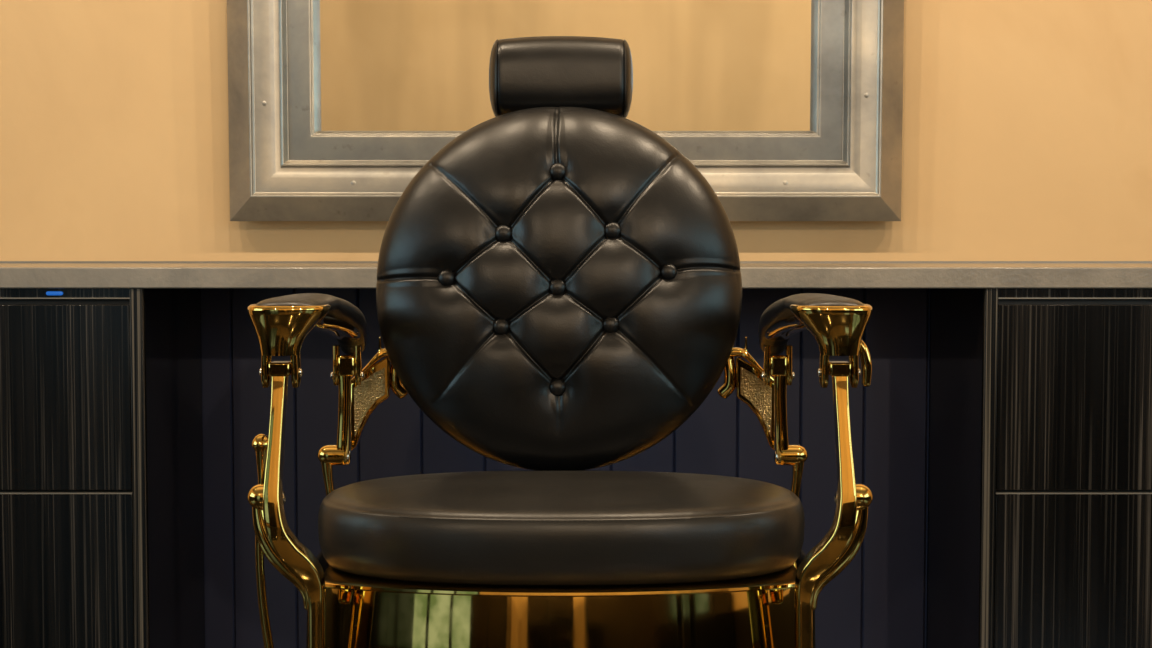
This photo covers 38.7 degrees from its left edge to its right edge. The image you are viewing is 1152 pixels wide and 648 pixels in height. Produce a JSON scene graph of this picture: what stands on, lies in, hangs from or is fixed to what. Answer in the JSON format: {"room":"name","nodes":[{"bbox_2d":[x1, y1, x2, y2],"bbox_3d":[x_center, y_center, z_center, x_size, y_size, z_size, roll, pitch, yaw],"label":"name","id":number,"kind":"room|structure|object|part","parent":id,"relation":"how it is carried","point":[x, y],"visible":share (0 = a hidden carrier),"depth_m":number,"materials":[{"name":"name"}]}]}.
{"room":"salon","nodes":[
{"label":"salon","id":0,"kind":"room"},
{"bbox_2d":[0,0,1151,260],"bbox_3d":[0.000,-0.636,3.341,6.800,2.800,0.100,0,3,0],"label":"wall","id":1,"kind":"structure","parent":0,"point":[1027,124],"depth_m":3.31,"materials":[{"name":"paint"}]},
{"bbox_2d":[227,0,903,220],"bbox_3d":[-0.021,-0.778,3.227,1.332,1.150,0.092,0,4,0],"label":"wall mirror","id":2,"kind":"object","parent":1,"relation":"attached to","point":[789,110],"visible":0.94,"depth_m":3.24,"materials":[{"name":"grey metal"}]},
{"bbox_2d":[319,0,811,130],"bbox_3d":[-0.021,-0.779,3.239,0.994,0.812,0.005,0,4,0],"label":"mirror glass","id":3,"kind":"object","parent":2,"relation":"attached to","point":[385,65],"depth_m":3.25,"materials":[{"name":"beige"}]},
{"bbox_2d":[201,288,929,647],"bbox_3d":[-0.021,0.342,3.334,1.509,0.849,0.014,0,3,0],"label":"wall panel","id":4,"kind":"object","parent":1,"relation":"attached to","point":[879,600],"depth_m":3.32,"materials":[{"name":"blue"}]},
{"bbox_3d":[0.000,0.988,0.062,6.800,0.100,6.820,0,3,0],"label":"floor","id":5,"kind":"structure","parent":0,"visible":0},
{"bbox_2d":[0,288,204,647],"bbox_3d":[-1.065,0.352,3.097,0.622,0.852,0.441,0,3,0],"label":"base cabinet","id":6,"kind":"object","parent":5,"relation":"on","point":[102,509],"visible":0.94,"depth_m":2.88,"materials":[{"name":"black wood"}]},
{"bbox_2d":[46,291,62,294],"bbox_3d":[-0.909,-0.053,2.860,0.030,0.007,0.008,0,3,0],"label":"indicator light","id":7,"kind":"object","parent":6,"relation":"in","point":[47,292],"depth_m":2.86,"materials":[{"name":"blue plastic"}]},
{"bbox_3d":[-1.065,-0.053,2.869,0.576,0.018,0.018,0,3,0],"label":"rail","id":8,"kind":"part","parent":6,"relation":"part of","materials":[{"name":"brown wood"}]},
{"bbox_3d":[-1.065,0.128,2.875,0.574,0.325,0.018,0,3,0],"label":"drawer","id":9,"kind":"part","parent":6,"relation":"part of","materials":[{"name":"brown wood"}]},
{"bbox_3d":[-1.065,0.478,2.893,0.574,0.362,0.018,0,3,0],"label":"drawer","id":10,"kind":"part","parent":6,"relation":"part of","materials":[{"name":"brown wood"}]},
{"bbox_3d":[-0.766,0.352,3.097,0.022,0.852,0.441,0,3,0],"label":"panel","id":11,"kind":"part","parent":6,"relation":"part of","materials":[{"name":"grey metal"}]},
{"bbox_2d":[0,261,1151,287],"bbox_3d":[0.000,-0.094,3.084,3.000,0.041,0.469,0,3,0],"label":"countertop","id":12,"kind":"structure","parent":6,"relation":"on","point":[13,274],"depth_m":2.85,"materials":[{"name":"grey stone"}]},
{"bbox_2d":[247,36,872,647],"bbox_3d":[-0.021,0.223,2.079,0.701,1.217,0.610,0,3,0],"label":"barber chair","id":13,"kind":"object","parent":5,"relation":"on","point":[559,285],"visible":1,"depth_m":2.13,"materials":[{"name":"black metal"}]},
{"bbox_3d":[-0.351,0.192,1.821,0.026,0.029,0.029,0,3,0],"label":"domed knob","id":14,"kind":"part","parent":13,"relation":"part of","materials":[{"name":"gold metal"}]},
{"bbox_3d":[-0.360,0.136,1.880,0.022,0.020,0.022,0,3,0],"label":"lever knob","id":15,"kind":"part","parent":13,"relation":"part of","materials":[{"name":"gold metal"}]},
{"bbox_3d":[-0.346,0.309,1.889,0.046,0.338,0.016,0,3,0],"label":"recline lever","id":16,"kind":"part","parent":13,"relation":"part of","materials":[{"name":"gold metal"}]},
{"bbox_3d":[-0.341,0.047,1.805,0.010,0.044,0.028,0,3,0],"label":"fork leg","id":17,"kind":"part","parent":13,"relation":"part of","materials":[{"name":"gold metal"}]},
{"bbox_3d":[-0.309,0.281,1.804,0.062,0.474,0.053,0,3,0],"label":"post","id":18,"kind":"part","parent":13,"relation":"part of","materials":[{"name":"gold metal"}]},
{"bbox_3d":[-0.309,0.047,1.805,0.010,0.044,0.028,0,3,0],"label":"fork leg","id":19,"kind":"part","parent":13,"relation":"part of","materials":[{"name":"gold metal"}]},
{"bbox_3d":[-0.323,0.173,2.162,0.036,0.027,0.027,0,3,0],"label":"domed knob","id":20,"kind":"part","parent":13,"relation":"part of","materials":[{"name":"gold metal"}]},
{"bbox_3d":[-0.315,0.054,2.156,0.008,0.052,0.024,0,3,0],"label":"fork leg","id":21,"kind":"part","parent":13,"relation":"part of","materials":[{"name":"gold metal"}]},
{"bbox_3d":[-0.315,0.003,2.010,0.064,0.063,0.359,0,3,0],"label":"arm rail","id":22,"kind":"part","parent":13,"relation":"part of","materials":[{"name":"gold metal"}]},
{"bbox_3d":[-0.306,0.122,2.159,0.019,0.123,0.022,0,3,0],"label":"post","id":23,"kind":"part","parent":13,"relation":"part of","materials":[{"name":"gold metal"}]},
{"bbox_3d":[-0.286,0.054,2.156,0.008,0.052,0.024,0,3,0],"label":"fork leg","id":24,"kind":"part","parent":13,"relation":"part of","materials":[{"name":"gold metal"}]},
{"bbox_3d":[-0.023,-0.049,2.185,0.491,0.491,0.120,0,-3,0],"label":"backrest","id":25,"kind":"part","parent":13,"relation":"part of","materials":[{"name":"black leather"}]},
{"bbox_2d":[318,470,804,584],"bbox_3d":[-0.018,0.239,2.017,0.589,0.096,0.366,0,3,0],"label":"seat cushion","id":26,"kind":"object","parent":13,"relation":"on","point":[537,527],"depth_m":1.87,"materials":[{"name":"black leather"}]},
{"bbox_3d":[0.251,0.054,2.156,0.008,0.052,0.024,0,3,0],"label":"fork leg","id":27,"kind":"part","parent":13,"relation":"part of","materials":[{"name":"gold metal"}]},
{"bbox_3d":[0.270,0.122,2.159,0.019,0.123,0.022,0,3,0],"label":"post","id":28,"kind":"part","parent":13,"relation":"part of","materials":[{"name":"gold metal"}]},
{"bbox_3d":[0.280,0.003,2.010,0.064,0.063,0.359,0,3,0],"label":"arm rail","id":29,"kind":"part","parent":13,"relation":"part of","materials":[{"name":"gold metal"}]},
{"bbox_3d":[0.280,0.054,2.156,0.008,0.052,0.024,0,3,0],"label":"fork leg","id":30,"kind":"part","parent":13,"relation":"part of","materials":[{"name":"gold metal"}]},
{"bbox_3d":[0.287,0.173,2.162,0.036,0.027,0.027,0,3,0],"label":"domed knob","id":31,"kind":"part","parent":13,"relation":"part of","materials":[{"name":"gold metal"}]},
{"bbox_3d":[0.273,0.047,1.805,0.010,0.044,0.028,0,3,0],"label":"fork leg","id":32,"kind":"part","parent":13,"relation":"part of","materials":[{"name":"gold metal"}]},
{"bbox_3d":[0.274,0.281,1.804,0.062,0.474,0.053,0,3,0],"label":"post","id":33,"kind":"part","parent":13,"relation":"part of","materials":[{"name":"gold metal"}]},
{"bbox_3d":[0.305,0.047,1.805,0.010,0.044,0.028,0,3,0],"label":"fork leg","id":34,"kind":"part","parent":13,"relation":"part of","materials":[{"name":"gold metal"}]},
{"bbox_3d":[0.316,0.192,1.821,0.026,0.029,0.029,0,3,0],"label":"domed knob","id":35,"kind":"part","parent":13,"relation":"part of","materials":[{"name":"gold metal"}]},
{"bbox_3d":[0.318,0.042,1.820,0.020,0.055,0.018,0,3,0],"label":"catch lever","id":36,"kind":"part","parent":13,"relation":"part of","materials":[{"name":"gold metal"}]},
{"bbox_2d":[926,288,1151,647],"bbox_3d":[1.023,0.352,3.097,0.622,0.852,0.441,0,3,0],"label":"base cabinet","id":37,"kind":"object","parent":5,"relation":"on","point":[1039,535],"visible":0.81,"depth_m":2.88,"materials":[{"name":"black wood"}]},
{"bbox_3d":[0.725,0.352,3.097,0.022,0.852,0.441,0,3,0],"label":"panel","id":38,"kind":"part","parent":37,"relation":"part of","materials":[{"name":"grey metal"}]},
{"bbox_3d":[1.024,0.478,2.893,0.574,0.362,0.018,0,3,0],"label":"drawer","id":39,"kind":"part","parent":37,"relation":"part of","materials":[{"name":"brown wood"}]},
{"bbox_3d":[1.024,-0.053,2.869,0.576,0.018,0.018,0,3,0],"label":"rail","id":40,"kind":"part","parent":37,"relation":"part of","materials":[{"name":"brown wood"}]},
{"bbox_3d":[1.024,0.128,2.875,0.574,0.325,0.018,0,3,0],"label":"drawer","id":41,"kind":"part","parent":37,"relation":"part of","materials":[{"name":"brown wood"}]}
]}

